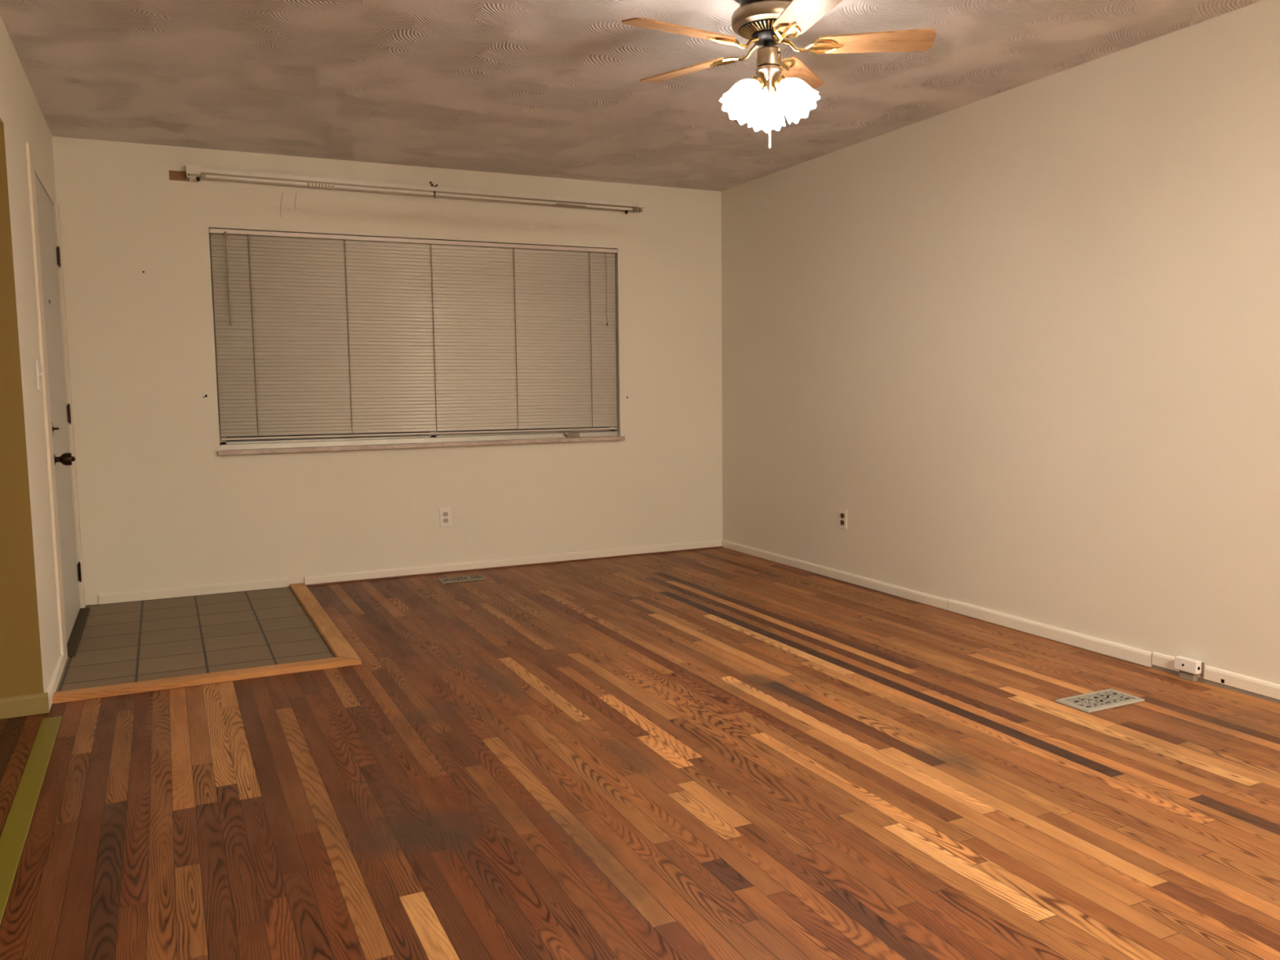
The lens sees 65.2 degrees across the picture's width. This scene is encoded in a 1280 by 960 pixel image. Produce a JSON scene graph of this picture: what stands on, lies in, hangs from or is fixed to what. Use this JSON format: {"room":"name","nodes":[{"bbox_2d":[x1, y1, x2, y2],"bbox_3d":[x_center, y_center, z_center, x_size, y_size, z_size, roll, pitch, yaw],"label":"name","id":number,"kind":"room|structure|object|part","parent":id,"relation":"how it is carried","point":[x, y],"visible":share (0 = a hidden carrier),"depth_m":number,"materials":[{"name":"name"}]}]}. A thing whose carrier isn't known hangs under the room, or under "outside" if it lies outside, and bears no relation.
{"room":"empty living room","nodes":[
{"label":"empty living room","id":0,"kind":"room"},
{"bbox_2d":[0,123,44,697],"bbox_3d":[-3.505,-0.283,2.884,2.964,2.490,0.121,-3,6,-25],"label":"wall","id":1,"kind":"structure","parent":0,"point":[20,658],"depth_m":3.49,"materials":[{"name":"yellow paint"}]},
{"bbox_2d":[0,692,48,719],"bbox_3d":[-3.457,0.873,2.938,2.977,0.072,0.012,-3,6,-25],"label":"baseboard","id":2,"kind":"structure","parent":1,"relation":"attached to","point":[33,704],"depth_m":3.54,"materials":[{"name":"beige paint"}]},
{"bbox_2d":[0,715,62,924],"bbox_3d":[-0.869,1.064,1.022,0.061,0.006,5.570,-3,6,-25],"label":"floor transition strip","id":3,"kind":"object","parent":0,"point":[13,836],"depth_m":2.76,"materials":[{"name":"gold metal"}]},
{"bbox_2d":[0,15,81,693],"bbox_3d":[-1.400,-0.202,1.782,0.120,2.490,7.600,-3,6,-25],"label":"wall","id":4,"kind":"structure","parent":0,"point":[21,116],"depth_m":3.77,"materials":[{"name":"beige paint"}]},
{"bbox_2d":[35,360,44,390],"bbox_3d":[-2.348,-0.412,3.923,0.024,0.116,0.072,-3,6,-25],"label":"light switch","id":5,"kind":"object","parent":4,"relation":"attached to","point":[37,367],"visible":1,"depth_m":3.90,"materials":[{"name":"white plastic"}]},
{"bbox_2d":[35,360,40,390],"bbox_3d":[-2.356,-0.411,3.919,0.006,0.116,0.072,-3,6,-25],"label":"switch plate","id":6,"kind":"object","parent":5,"relation":"attached to","point":[37,368],"depth_m":3.89,"materials":[{"name":"white plastic"}]},
{"bbox_2d":[46,654,64,711],"bbox_3d":[-2.259,0.777,3.866,0.012,0.057,0.637,-3,6,-25],"label":"baseboard","id":7,"kind":"structure","parent":4,"relation":"attached to","point":[54,682],"depth_m":3.85,"materials":[{"name":"beige paint"}]},
{"bbox_2d":[25,142,89,665],"bbox_3d":[-2.701,-0.326,4.618,0.194,2.125,1.270,-3,6,-25],"label":"door","id":8,"kind":"structure","parent":4,"relation":"in","point":[72,619],"depth_m":4.58,"materials":[{"name":"grey paint"}]},
{"bbox_3d":[-2.445,-0.282,4.129,0.012,2.125,0.163,-3,6,-25],"label":"casing","id":9,"kind":"part","parent":8,"relation":"part of","materials":[{"name":"paint"}]},
{"bbox_3d":[-2.728,-0.312,4.652,0.041,2.047,1.010,-3,6,-25],"label":"panel","id":10,"kind":"part","parent":8,"relation":"part of","materials":[{"name":"grey paint"}]},
{"bbox_3d":[-2.490,-0.089,4.312,0.073,0.068,0.068,-3,6,-25],"label":"knob","id":11,"kind":"part","parent":8,"relation":"part of","materials":[{"name":"brown metal"}]},
{"bbox_3d":[-2.939,-0.361,5.162,0.014,2.084,0.081,-3,6,-25],"label":"hinge casing","id":12,"kind":"part","parent":8,"relation":"part of","materials":[{"name":"paint"}]},
{"bbox_2d":[55,586,334,692],"bbox_3d":[-2.160,0.721,4.745,1.150,0.009,1.770,-3,6,-25],"label":"floor entry tiles","id":13,"kind":"structure","parent":0,"point":[153,639],"depth_m":4.60,"materials":[{"name":"tile"}]},
{"bbox_2d":[52,657,361,703],"bbox_3d":[-1.684,0.781,3.959,1.125,0.022,0.082,-3,6,-25],"label":"trim","id":14,"kind":"structure","parent":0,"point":[303,666],"depth_m":3.91,"materials":[{"name":"brown wood"}]},
{"bbox_2d":[288,582,360,659],"bbox_3d":[-1.591,0.683,4.966,0.084,0.022,1.828,-3,6,-25],"label":"trim","id":15,"kind":"structure","parent":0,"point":[337,643],"depth_m":4.79,"materials":[{"name":"brown wood"}]},
{"bbox_2d":[52,136,722,604],"bbox_3d":[-1.243,-0.623,6.136,4.175,2.490,0.161,-3,6,-25],"label":"wall","id":16,"kind":"structure","parent":0,"point":[159,505],"depth_m":5.81,"materials":[{"name":"beige paint"}]},
{"bbox_2d":[97,577,288,604],"bbox_3d":[-2.465,0.614,5.568,0.965,0.054,0.010,-3,6,-25],"label":"baseboard","id":17,"kind":"structure","parent":16,"relation":"attached to","point":[148,594],"depth_m":5.55,"materials":[{"name":"beige paint"}]},
{"bbox_2d":[186,164,645,213],"bbox_3d":[-1.202,-1.711,5.932,2.713,0.123,0.066,-3,6,-25],"label":"curtain rod","id":18,"kind":"object","parent":16,"relation":"attached to","point":[206,173],"visible":1,"depth_m":5.83,"materials":[{"name":"white metal"}]},
{"bbox_3d":[-0.430,-1.719,6.270,0.200,0.016,0.008,-3,6,-25],"label":"overlap arm","id":19,"kind":"part","parent":18,"relation":"part of","materials":[{"name":"grey metal"}]},
{"bbox_2d":[208,232,625,455],"bbox_3d":[-1.261,-0.826,6.080,2.470,1.242,0.194,-3,6,-25],"label":"window","id":20,"kind":"structure","parent":16,"relation":"in","point":[244,446],"depth_m":6.01,"materials":[{"name":"metal"}]},
{"bbox_2d":[208,228,617,439],"bbox_3d":[-1.243,-0.854,6.039,2.440,1.169,0.060,-3,6,-25],"label":"window blind","id":21,"kind":"object","parent":20,"relation":"attached to","point":[327,335],"visible":1,"depth_m":5.99,"materials":[{"name":"beige plastic"}]},
{"bbox_3d":[-2.170,-0.801,5.611,0.008,1.122,0.004,-3,6,-25],"label":"ladder cord","id":22,"kind":"part","parent":21,"relation":"part of","materials":[{"name":"white fabric"}]},
{"bbox_3d":[-1.700,-0.827,5.833,0.008,1.125,0.004,-3,6,-25],"label":"ladder cord","id":23,"kind":"part","parent":21,"relation":"part of","materials":[{"name":"white fabric"}]},
{"bbox_3d":[-1.246,-0.285,6.110,2.418,0.023,0.022,-3,6,-25],"label":"rail","id":24,"kind":"part","parent":21,"relation":"part of","materials":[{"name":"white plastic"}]},
{"bbox_3d":[-1.246,-0.852,6.049,0.008,1.127,0.004,-3,6,-25],"label":"ladder cord","id":25,"kind":"part","parent":21,"relation":"part of","materials":[{"name":"white fabric"}]},
{"bbox_3d":[-0.778,-0.878,6.271,0.008,1.130,0.004,-3,6,-25],"label":"ladder cord","id":26,"kind":"part","parent":21,"relation":"part of","materials":[{"name":"white fabric"}]},
{"bbox_3d":[-0.318,-0.903,6.490,0.008,1.132,0.004,-3,6,-25],"label":"ladder cord","id":27,"kind":"part","parent":21,"relation":"part of","materials":[{"name":"white fabric"}]},
{"bbox_3d":[-0.216,-1.233,6.481,0.012,0.465,0.011,0,6,10],"label":"lift cord","id":28,"kind":"part","parent":21,"relation":"part of","materials":[{"name":"white fabric"}]},
{"bbox_3d":[-1.285,-0.839,6.126,2.384,1.164,0.006,-3,6,-25],"label":"pane","id":29,"kind":"part","parent":20,"relation":"part of","materials":[{"name":"clear glass"}]},
{"bbox_3d":[-1.254,-0.220,6.138,2.470,0.024,0.194,-3,6,-25],"label":"sill","id":30,"kind":"part","parent":20,"relation":"part of","materials":[{"name":"stone"}]},
{"bbox_2d":[439,507,451,526],"bbox_3d":[-1.194,0.229,6.143,0.070,0.114,0.009,-3,6,-25],"label":"wall outlet","id":31,"kind":"object","parent":16,"relation":"attached to","point":[445,513],"visible":1,"depth_m":6.14,"materials":[{"name":"white plastic"}]},
{"bbox_2d":[442,511,448,516],"bbox_3d":[-1.193,0.210,6.140,0.034,0.027,0.004,-3,6,-25],"label":"receptacle","id":32,"kind":"object","parent":31,"relation":"attached to","point":[444,513],"depth_m":6.14,"materials":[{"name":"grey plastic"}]},
{"bbox_2d":[443,518,448,522],"bbox_3d":[-1.193,0.248,6.144,0.034,0.027,0.004,-3,6,-25],"label":"receptacle","id":33,"kind":"object","parent":31,"relation":"attached to","point":[445,520],"depth_m":6.14,"materials":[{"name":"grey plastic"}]},
{"bbox_2d":[304,538,721,584],"bbox_3d":[-0.689,0.511,6.409,2.791,0.048,0.013,-3,6,-25],"label":"baseboard","id":34,"kind":"structure","parent":16,"relation":"attached to","point":[317,579],"depth_m":6.32,"materials":[{"name":"beige paint"}]},
{"bbox_2d":[305,546,723,586],"bbox_3d":[-0.681,0.540,6.412,2.805,0.010,0.020,-3,6,-25],"label":"trim","id":35,"kind":"structure","parent":16,"relation":"attached to","point":[567,561],"depth_m":6.32,"materials":[{"name":"brown wood"}]},
{"bbox_2d":[0,0,1262,191],"bbox_3d":[-0.932,-1.521,1.909,7.140,0.100,7.880,-3,6,-25],"label":"ceiling","id":36,"kind":"structure","parent":0,"point":[545,88],"depth_m":4.15,"materials":[{"name":"white paint"}]},
{"bbox_2d":[621,0,936,149],"bbox_3d":[0.405,-1.363,3.301,1.014,0.511,1.038,-3,6,-25],"label":"ceiling fan","id":37,"kind":"object","parent":36,"relation":"hanging from","point":[754,101],"visible":1,"depth_m":3.27,"materials":[{"name":"brown wood"}]},
{"bbox_3d":[0.130,-1.413,3.145,0.385,0.032,0.124,-4,6,-30],"label":"blade","id":38,"kind":"part","parent":37,"relation":"part of","materials":[{"name":"brown wood"}]},
{"bbox_3d":[0.172,-1.452,3.544,0.385,0.032,0.124,4,7,42],"label":"blade","id":39,"kind":"part","parent":37,"relation":"part of","materials":[{"name":"brown wood"}]},
{"bbox_3d":[0.335,-1.244,3.285,0.145,0.147,0.129,-3,6,-25],"label":"lamp shade","id":40,"kind":"part","parent":37,"relation":"part of","materials":[{"name":"white glass"}]},
{"bbox_3d":[0.355,-1.269,3.294,0.070,0.073,0.058,-3,6,-25],"label":"bulb","id":41,"kind":"part","parent":37,"relation":"part of","materials":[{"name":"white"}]},
{"bbox_3d":[0.440,-1.260,3.442,0.136,0.147,0.143,-3,6,-25],"label":"lamp shade","id":42,"kind":"part","parent":37,"relation":"part of","materials":[{"name":"white glass"}]},
{"bbox_3d":[0.426,-1.437,3.315,0.032,0.024,0.032,-3,6,-25],"label":"stem","id":43,"kind":"part","parent":37,"relation":"part of","materials":[{"name":"black metal"}]},
{"bbox_3d":[0.433,-1.196,3.336,0.009,0.180,0.009,-5,7,-40],"label":"pull chain","id":44,"kind":"part","parent":37,"relation":"part of","materials":[{"name":"white plastic"}]},
{"bbox_3d":[0.523,-1.245,3.276,0.137,0.147,0.143,-3,6,-25],"label":"lamp shade","id":45,"kind":"part","parent":37,"relation":"part of","materials":[{"name":"white glass"}]},
{"bbox_3d":[0.565,-1.465,3.627,0.124,0.032,0.385,2,6,24],"label":"blade","id":46,"kind":"part","parent":37,"relation":"part of","materials":[{"name":"brown wood"}]},
{"bbox_3d":[0.498,-1.402,2.982,0.124,0.032,0.385,-2,6,-12],"label":"blade","id":47,"kind":"part","parent":37,"relation":"part of","materials":[{"name":"brown wood"}]},
{"bbox_3d":[0.767,-1.434,3.280,0.385,0.032,0.124,0,6,6],"label":"blade","id":48,"kind":"part","parent":37,"relation":"part of","materials":[{"name":"brown wood"}]},
{"bbox_2d":[0,547,1279,959],"bbox_3d":[-0.902,0.987,2.151,7.140,0.060,7.880,-3,6,-25],"label":"floor","id":49,"kind":"structure","parent":0,"point":[718,753],"depth_m":2.84,"materials":[{"name":"brown wood"}]},
{"bbox_2d":[436,574,486,583],"bbox_3d":[-1.062,0.589,5.953,0.265,0.007,0.135,-3,6,-25],"label":"floor vent","id":50,"kind":"object","parent":49,"relation":"in","point":[477,577],"visible":1,"depth_m":5.94,"materials":[{"name":"metal"}]},
{"bbox_2d":[440,575,482,582],"bbox_3d":[-1.062,0.589,5.953,0.235,0.005,0.105,-3,6,-25],"label":"grille","id":51,"kind":"object","parent":50,"relation":"attached to","point":[468,578],"depth_m":5.94,"materials":[{"name":"metal"}]},
{"bbox_2d":[1054,688,1144,712],"bbox_3d":[1.643,0.786,3.572,0.285,0.007,0.145,-3,6,-25],"label":"floor vent","id":52,"kind":"object","parent":49,"relation":"in","point":[1091,702],"visible":1,"depth_m":3.56,"materials":[{"name":"white metal"}]},
{"bbox_2d":[1065,690,1136,708],"bbox_3d":[1.643,0.786,3.572,0.245,0.005,0.105,-3,6,-25],"label":"grille","id":53,"kind":"object","parent":52,"relation":"attached to","point":[1100,699],"depth_m":3.57,"materials":[{"name":"white metal"}]},
{"bbox_2d":[721,0,1279,684],"bbox_3d":[2.285,-0.408,3.464,0.120,2.490,7.720,-3,6,-25],"label":"wall","id":54,"kind":"structure","parent":0,"point":[1026,337],"depth_m":4.37,"materials":[{"name":"beige paint"}]},
{"bbox_2d":[839,508,847,529],"bbox_3d":[1.165,0.225,5.750,0.009,0.114,0.070,-3,6,-25],"label":"wall outlet","id":55,"kind":"object","parent":54,"relation":"attached to","point":[842,513],"visible":1,"depth_m":5.74,"materials":[{"name":"beige plastic"}]},
{"bbox_2d":[721,539,1279,703],"bbox_3d":[2.215,0.748,3.595,0.015,0.066,7.587,-3,6,-25],"label":"baseboard","id":56,"kind":"structure","parent":54,"relation":"attached to","point":[1142,657],"depth_m":4.44,"materials":[{"name":"beige paint"}]},
{"bbox_2d":[1173,655,1204,681],"bbox_3d":[2.087,0.720,3.805,0.036,0.080,0.100,-3,6,-25],"label":"cable box","id":57,"kind":"object","parent":54,"relation":"attached to","point":[1189,668],"visible":1,"depth_m":3.79,"materials":[{"name":"white plastic"}]},
{"bbox_3d":[2.120,0.715,3.772,0.004,0.056,0.011,-3,6,-25],"label":"plate","id":58,"kind":"part","parent":57,"relation":"part of","materials":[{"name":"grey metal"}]}
]}

